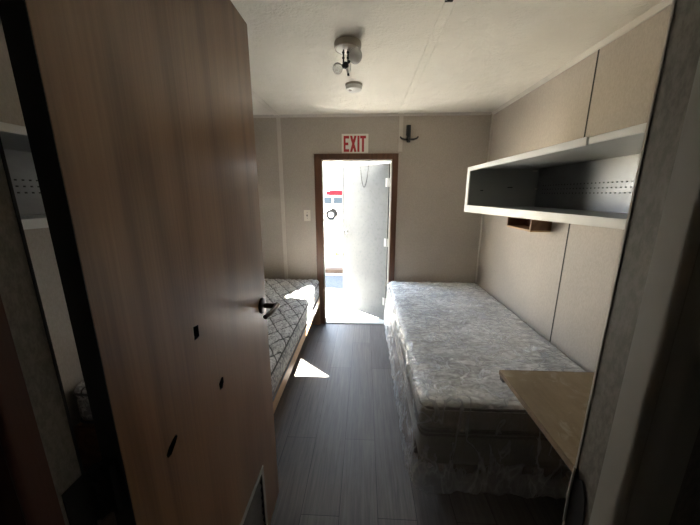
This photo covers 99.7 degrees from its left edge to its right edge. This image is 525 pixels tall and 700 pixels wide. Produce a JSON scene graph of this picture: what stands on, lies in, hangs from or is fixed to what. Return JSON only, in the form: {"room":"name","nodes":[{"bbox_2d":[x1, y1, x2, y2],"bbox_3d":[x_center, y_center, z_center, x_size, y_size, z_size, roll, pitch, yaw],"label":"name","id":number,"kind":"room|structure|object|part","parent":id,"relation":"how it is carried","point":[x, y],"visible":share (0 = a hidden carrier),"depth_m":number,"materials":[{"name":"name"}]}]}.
{"room":"dormitory","nodes":[
{"label":"dormitory","id":0,"kind":"room"},
{"bbox_2d":[0,19,83,427],"bbox_3d":[-1.445,0.083,1.203,0.100,2.255,4.460,1,13,3],"label":"wall","id":1,"kind":"structure","parent":0,"point":[39,242],"depth_m":1.36,"materials":[{"name":"paint"}]},
{"bbox_2d":[0,122,48,229],"bbox_3d":[-1.130,-0.340,1.333,0.505,0.315,1.874,1,13,3],"label":"wall shelf","id":2,"kind":"object","parent":1,"relation":"attached to","point":[14,138],"visible":0.12,"depth_m":1.22,"materials":[{"name":"metal"}]},
{"bbox_3d":[-1.134,-0.486,1.299,0.497,0.008,1.874,1,13,3],"label":"panel","id":3,"kind":"part","parent":2,"relation":"part of","materials":[{"name":"paint"}]},
{"bbox_3d":[-1.378,-0.356,1.343,0.008,0.265,1.855,1,13,3],"label":"panel","id":4,"kind":"part","parent":2,"relation":"part of","materials":[{"name":"metal"}]},
{"bbox_3d":[-1.134,-0.221,1.361,0.497,0.007,1.874,1,13,3],"label":"panel","id":5,"kind":"part","parent":2,"relation":"part of","materials":[{"name":"paint"}]},
{"bbox_2d":[97,323,571,524],"bbox_3d":[-0.051,1.245,1.402,2.890,0.100,4.460,1,13,3],"label":"floor","id":6,"kind":"structure","parent":0,"point":[340,457],"depth_m":1.66,"materials":[{"name":"grey wood"}]},
{"bbox_2d":[73,297,320,471],"bbox_3d":[-0.862,0.772,2.452,0.940,0.346,1.993,1,13,3],"label":"frame","id":7,"kind":"object","parent":6,"relation":"on","point":[85,434],"visible":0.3,"depth_m":1.50,"materials":[{"name":"brown wood"}]},
{"bbox_3d":[-0.910,0.995,1.492,0.940,0.346,0.020,1,13,3],"label":"panel","id":8,"kind":"part","parent":7,"relation":"part of","materials":[{"name":"brown wood"}]},
{"bbox_2d":[74,278,319,423],"bbox_3d":[-0.861,0.494,2.398,0.951,0.220,1.974,1,13,3],"label":"mattress","id":9,"kind":"object","parent":7,"relation":"on","point":[297,298],"visible":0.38,"depth_m":2.23,"materials":[{"name":"grey fabric"}]},
{"bbox_3d":[-0.403,0.647,2.400,0.022,0.078,1.953,1,13,3],"label":"rail","id":10,"kind":"part","parent":7,"relation":"part of","materials":[{"name":"brown wood"}]},
{"bbox_3d":[-0.813,0.549,3.412,0.940,0.346,0.020,1,13,3],"label":"panel","id":11,"kind":"part","parent":7,"relation":"part of","materials":[{"name":"brown wood"}]},
{"bbox_2d":[392,328,427,464],"bbox_3d":[0.858,0.869,2.402,0.895,0.180,1.905,1,13,3],"label":"frame","id":12,"kind":"object","parent":6,"relation":"on","point":[415,445],"visible":0.12,"depth_m":1.72,"materials":[{"name":"grey"}]},
{"bbox_3d":[0.389,1.041,1.725,0.028,0.151,0.028,1,13,3],"label":"leg","id":13,"kind":"part","parent":12,"relation":"part of","materials":[{"name":"black metal"}]},
{"bbox_2d":[388,296,568,468],"bbox_3d":[0.859,0.687,2.360,0.961,0.191,1.975,1,13,3],"label":"box spring","id":14,"kind":"object","parent":12,"relation":"on","point":[431,447],"visible":0.18,"depth_m":1.42,"materials":[{"name":"fabric"}]},
{"bbox_2d":[388,282,584,436],"bbox_3d":[0.857,0.507,2.317,0.965,0.177,1.979,1,13,3],"label":"mattress","id":15,"kind":"object","parent":14,"relation":"on","point":[479,401],"visible":0.87,"depth_m":1.76,"materials":[{"name":"grey fabric"}]},
{"bbox_2d":[384,281,575,498],"bbox_3d":[0.833,0.670,2.344,1.026,0.524,2.028,1,13,3],"label":"plastic cover","id":16,"kind":"object","parent":15,"relation":"on","point":[483,483],"visible":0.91,"depth_m":1.43,"materials":[{"name":"white"}]},
{"bbox_2d":[499,370,593,471],"bbox_3d":[0.950,0.917,0.958,0.650,0.740,0.794,1,13,3],"label":"desk","id":17,"kind":"object","parent":6,"relation":"on","point":[556,401],"visible":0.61,"depth_m":1.08,"materials":[{"name":"brown wood"}]},
{"bbox_2d":[0,0,699,524],"bbox_3d":[-0.089,0.268,0.405,2.690,2.255,0.082,1,13,3],"label":"wall","id":18,"kind":"structure","parent":0,"point":[682,52],"depth_m":0.37,"materials":[{"name":"plastic"}]},
{"bbox_2d":[0,295,64,524],"bbox_3d":[-0.452,0.337,0.406,0.064,2.120,0.029,-11,17,-39],"label":"trim","id":19,"kind":"structure","parent":18,"relation":"attached to","point":[20,439],"depth_m":0.39,"materials":[{"name":"wood"}]},
{"bbox_2d":[0,137,96,524],"bbox_3d":[-0.437,0.343,0.481,0.003,2.075,0.004,1,13,3],"label":"trim","id":20,"kind":"structure","parent":18,"relation":"attached to","point":[2,153],"depth_m":0.41,"materials":[{"name":"wood"}]},
{"bbox_2d":[0,0,279,524],"bbox_3d":[-0.359,0.257,0.852,0.116,2.031,0.838,1,13,3],"label":"door","id":21,"kind":"structure","parent":18,"relation":"in","point":[138,114],"depth_m":0.59,"materials":[{"name":"brown wood"}]},
{"bbox_3d":[-0.411,0.388,0.520,0.029,0.100,0.002,1,13,3],"label":"hinge plate","id":22,"kind":"part","parent":21,"relation":"part of","materials":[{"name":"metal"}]},
{"bbox_3d":[-0.374,1.052,1.050,0.004,0.326,0.442,1,13,3],"label":"vent frame","id":23,"kind":"part","parent":21,"relation":"part of","materials":[{"name":"brown wood"}]},
{"bbox_3d":[-0.325,0.175,1.193,0.052,0.020,0.021,1,13,3],"label":"handle stem","id":24,"kind":"part","parent":21,"relation":"part of","materials":[{"name":"brown metal"}]},
{"bbox_3d":[-0.301,0.188,1.138,0.027,0.022,0.132,1,13,3],"label":"handle lever","id":25,"kind":"part","parent":21,"relation":"part of","materials":[{"name":"brown metal"}]},
{"bbox_2d":[251,89,278,114],"bbox_3d":[-0.806,-1.162,1.594,0.052,0.007,2.809,1,13,3],"label":"trim","id":26,"kind":"structure","parent":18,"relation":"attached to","point":[254,95],"depth_m":2.58,"materials":[{"name":"beige wood"}]},
{"bbox_2d":[398,0,457,113],"bbox_3d":[0.432,-1.148,1.534,0.052,0.007,2.809,1,13,3],"label":"trim","id":27,"kind":"structure","parent":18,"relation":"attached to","point":[447,9],"depth_m":1.58,"materials":[{"name":"white plastic"}]},
{"bbox_2d":[562,0,675,524],"bbox_3d":[0.332,0.351,0.444,0.003,2.075,0.003,1,13,3],"label":"trim","id":28,"kind":"structure","parent":18,"relation":"attached to","point":[673,1],"depth_m":0.35,"materials":[{"name":"grey wood"}]},
{"bbox_2d":[589,56,699,524],"bbox_3d":[0.339,0.346,0.368,0.029,2.120,0.064,-12,18,-42],"label":"trim","id":29,"kind":"structure","parent":18,"relation":"attached to","point":[675,425],"depth_m":0.31,"materials":[{"name":"brown wood"}]},
{"bbox_2d":[253,113,491,282],"bbox_3d":[0.056,-0.393,3.252,2.690,2.255,0.110,1,13,3],"label":"wall","id":30,"kind":"structure","parent":0,"point":[436,240],"depth_m":3.10,"materials":[{"name":"paint"}]},
{"bbox_2d":[276,117,287,278],"bbox_3d":[-0.726,-0.379,3.235,0.040,2.235,0.006,1,13,3],"label":"trim","id":31,"kind":"structure","parent":30,"relation":"attached to","point":[277,118],"depth_m":3.15,"materials":[{"name":"beige plastic"}]},
{"bbox_2d":[304,210,310,220],"bbox_3d":[-0.463,-0.507,3.186,0.070,0.117,0.017,1,13,3],"label":"light switch","id":32,"kind":"object","parent":30,"relation":"attached to","point":[306,212],"visible":1,"depth_m":3.19,"materials":[{"name":"beige plastic"}]},
{"bbox_2d":[314,154,324,323],"bbox_3d":[-0.333,-0.202,3.251,0.077,1.882,0.016,1,13,3],"label":"trim","id":33,"kind":"structure","parent":30,"relation":"attached to","point":[317,161],"depth_m":3.21,"materials":[{"name":"brown wood"}]},
{"bbox_2d":[326,317,383,323],"bbox_3d":[0.049,0.695,3.523,0.754,0.012,0.154,1,13,3],"label":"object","id":34,"kind":"structure","parent":30,"relation":"attached to","point":[340,320],"depth_m":3.51,"materials":[{"name":"white"}]},
{"bbox_2d":[342,134,367,152],"bbox_3d":[0.051,-1.210,3.002,0.271,0.184,0.006,1,13,3],"label":"exit sign","id":35,"kind":"object","parent":30,"relation":"attached to","point":[351,143],"visible":1,"depth_m":3.00,"materials":[{"name":"white plastic"}]},
{"bbox_2d":[319,153,392,159],"bbox_3d":[0.054,-1.087,3.026,0.759,0.055,0.016,1,13,3],"label":"trim","id":36,"kind":"structure","parent":30,"relation":"attached to","point":[374,155],"depth_m":3.02,"materials":[{"name":"brown wood"}]},
{"bbox_2d":[322,159,391,322],"bbox_3d":[0.059,-0.195,3.305,0.805,1.845,0.125,1,13,3],"label":"door frame","id":37,"kind":"structure","parent":30,"relation":"attached to","point":[337,160],"depth_m":3.16,"materials":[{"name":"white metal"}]},
{"bbox_2d":[341,163,389,319],"bbox_3d":[0.155,-0.232,3.525,0.724,1.782,0.110,12,18,43],"label":"door","id":38,"kind":"structure","parent":30,"relation":"in","point":[365,210],"depth_m":3.51,"materials":[{"name":"white paint"}]},
{"bbox_2d":[253,112,491,117],"bbox_3d":[0.042,-1.466,2.935,2.668,0.022,0.022,1,13,3],"label":"trim","id":39,"kind":"structure","parent":30,"relation":"attached to","point":[444,113],"depth_m":2.92,"materials":[{"name":"beige plastic"}]},
{"bbox_2d":[387,153,398,324],"bbox_3d":[0.464,-0.193,3.213,0.060,1.882,0.016,1,13,3],"label":"trim","id":40,"kind":"structure","parent":30,"relation":"attached to","point":[395,155],"depth_m":3.15,"materials":[{"name":"wood"}]},
{"bbox_2d":[398,116,403,151],"bbox_3d":[0.511,-1.291,2.960,0.040,0.335,0.006,1,13,3],"label":"trim","id":41,"kind":"structure","parent":30,"relation":"attached to","point":[399,116],"depth_m":2.96,"materials":[{"name":"beige plastic"}]},
{"bbox_2d":[400,125,418,142],"bbox_3d":[0.587,-1.284,2.933,0.190,0.165,0.055,1,13,3],"label":"wall hook","id":42,"kind":"object","parent":30,"relation":"attached to","point":[408,139],"visible":1,"depth_m":2.94,"materials":[{"name":"black metal"}]},
{"bbox_2d":[475,113,492,282],"bbox_3d":[1.391,-0.364,3.128,0.012,2.255,0.012,1,13,3],"label":"trim","id":43,"kind":"structure","parent":30,"relation":"attached to","point":[492,113],"depth_m":3.11,"materials":[{"name":"beige plastic"}]},
{"bbox_2d":[230,0,662,114],"bbox_3d":[-0.051,-1.058,0.867,2.890,0.120,4.460,1,13,3],"label":"ceiling","id":44,"kind":"structure","parent":0,"point":[487,53],"depth_m":1.61,"materials":[{"name":"white paint"}]},
{"bbox_2d":[333,36,361,75],"bbox_3d":[-0.013,-1.077,1.570,0.156,0.161,0.144,1,13,3],"label":"ceiling light","id":45,"kind":"object","parent":44,"relation":"attached to","point":[350,46],"visible":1,"depth_m":1.52,"materials":[{"name":"white plastic"}]},
{"bbox_3d":[-0.065,-1.030,1.565,0.054,0.054,0.054,1,13,3],"label":"bulb","id":46,"kind":"part","parent":45,"relation":"part of","materials":[{"name":"white glass"}]},
{"bbox_3d":[0.028,-1.073,1.533,0.070,0.074,0.070,1,13,3],"label":"bulb","id":47,"kind":"part","parent":45,"relation":"part of","materials":[{"name":"white glass"}]},
{"bbox_2d":[345,81,361,92],"bbox_3d":[0.028,-1.270,2.145,0.126,0.047,0.126,1,13,3],"label":"smoke detector","id":48,"kind":"object","parent":44,"relation":"attached to","point":[352,86],"visible":1,"depth_m":2.11,"materials":[{"name":"white plastic"}]},
{"bbox_2d":[476,5,671,371],"bbox_3d":[1.342,0.114,1.068,0.100,2.255,4.460,1,13,3],"label":"wall","id":49,"kind":"structure","parent":0,"point":[521,269],"depth_m":1.78,"materials":[{"name":"paint"}]},
{"bbox_2d":[507,217,551,231],"bbox_3d":[1.279,-0.296,2.120,0.134,0.114,0.335,1,13,3],"label":"cubby","id":50,"kind":"object","parent":49,"relation":"attached to","point":[530,225],"visible":0.56,"depth_m":2.01,"materials":[{"name":"brown wood"}]},
{"bbox_3d":[1.287,-0.334,2.277,0.134,0.092,0.012,1,13,3],"label":"panel","id":51,"kind":"part","parent":50,"relation":"part of","materials":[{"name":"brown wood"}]},
{"bbox_3d":[1.343,-0.296,2.116,0.006,0.092,0.311,1,13,3],"label":"panel","id":52,"kind":"part","parent":50,"relation":"part of","materials":[{"name":"brown wood"}]},
{"bbox_3d":[1.279,-0.246,2.131,0.134,0.012,0.335,1,13,3],"label":"panel","id":53,"kind":"part","parent":50,"relation":"part of","materials":[{"name":"brown wood"}]},
{"bbox_3d":[1.271,-0.261,1.962,0.134,0.092,0.012,1,13,3],"label":"panel","id":54,"kind":"part","parent":50,"relation":"part of","materials":[{"name":"brown wood"}]},
{"bbox_2d":[464,123,646,229],"bbox_3d":[1.050,-0.315,1.228,0.505,0.315,1.874,1,13,3],"label":"wall shelf","id":55,"kind":"object","parent":49,"relation":"attached to","point":[589,181],"visible":0.77,"depth_m":1.59,"materials":[{"name":"metal"}]},
{"bbox_3d":[1.101,-0.540,2.132,0.497,0.265,0.008,1,13,3],"label":"panel","id":56,"kind":"part","parent":55,"relation":"part of","materials":[{"name":"paint"}]},
{"bbox_3d":[1.054,-0.197,1.256,0.497,0.007,1.874,1,13,3],"label":"panel","id":57,"kind":"part","parent":55,"relation":"part of","materials":[{"name":"paint"}]},
{"bbox_3d":[1.054,-0.462,1.194,0.497,0.008,1.874,1,13,3],"label":"panel","id":58,"kind":"part","parent":55,"relation":"part of","materials":[{"name":"paint"}]},
{"bbox_3d":[1.299,-0.326,1.213,0.008,0.265,1.855,1,13,3],"label":"panel","id":59,"kind":"part","parent":55,"relation":"part of","materials":[{"name":"metal"}]},
{"bbox_2d":[549,49,599,342],"bbox_3d":[1.329,-0.050,1.827,0.002,2.231,0.010,1,13,3],"label":"trim","id":60,"kind":"structure","parent":49,"relation":"attached to","point":[599,49],"depth_m":1.79,"materials":[{"name":"black plastic"}]},
{"bbox_2d":[492,0,672,113],"bbox_3d":[1.314,-1.130,1.494,0.024,0.024,2.809,1,13,3],"label":"trim","id":61,"kind":"structure","parent":49,"relation":"attached to","point":[664,4],"depth_m":1.56,"materials":[{"name":"beige wood"}]},
{"label":"outside","id":62,"kind":"structure","parent":0,"visible":0},
{"bbox_2d":[325,275,342,298],"bbox_3d":[-3.736,0.693,5.742,24.000,0.012,3.810,1,13,3],"label":"gravel path","id":63,"kind":"structure","parent":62,"point":[334,284],"depth_m":6.44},
{"bbox_2d":[325,273,342,275],"bbox_3d":[-0.250,0.299,7.339,3.600,0.033,0.080,1,13,3],"label":"board","id":64,"kind":"object","parent":63,"relation":"on","point":[335,274],"visible":0.11,"depth_m":7.31,"materials":[{"name":"white"}]},
{"bbox_2d":[326,298,375,317],"bbox_3d":[0.310,0.850,4.037,1.650,0.453,0.798,1,13,3],"label":"doorstep","id":65,"kind":"object","parent":63,"relation":"on","point":[335,307],"visible":0.02,"depth_m":3.90,"materials":[{"name":"white"}]},
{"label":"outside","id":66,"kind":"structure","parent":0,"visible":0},
{"bbox_2d":[324,209,342,266],"bbox_3d":[9.894,-43.107,195.060,300.000,0.300,440.000,1,13,3],"label":"ground","id":67,"kind":"structure","parent":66,"point":[333,235],"depth_m":12.89,"materials":[{"name":"white"}]},
{"bbox_2d":[324,195,341,219],"bbox_3d":[-0.088,-4.415,23.612,4.790,1.880,1.730,1,13,3],"label":"car","id":68,"kind":"object","parent":67,"relation":"on","point":[332,202],"visible":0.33,"depth_m":22.86,"materials":[{"name":"white metal"}]},
{"bbox_2d":[326,190,341,194],"bbox_3d":[-1.016,-5.553,23.405,1.646,0.421,1.246,1,13,3],"label":"bundle","id":69,"kind":"object","parent":68,"relation":"on","point":[332,192],"visible":0.62,"depth_m":22.82,"materials":[{"name":"red paper"}]},
{"bbox_2d":[325,267,342,273],"bbox_3d":[-0.538,0.208,7.569,4.600,0.130,0.260,1,13,3],"label":"timber beam","id":70,"kind":"structure","parent":67,"relation":"on","point":[339,270],"depth_m":7.44,"materials":[{"name":"brown wood"}]},
{"bbox_2d":[325,249,342,256],"bbox_3d":[-0.456,-0.338,9.838,0.856,0.168,0.695,1,13,3],"label":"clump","id":71,"kind":"object","parent":67,"relation":"on","point":[336,253],"visible":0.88,"depth_m":9.78,"materials":[{"name":"white"}]}
]}

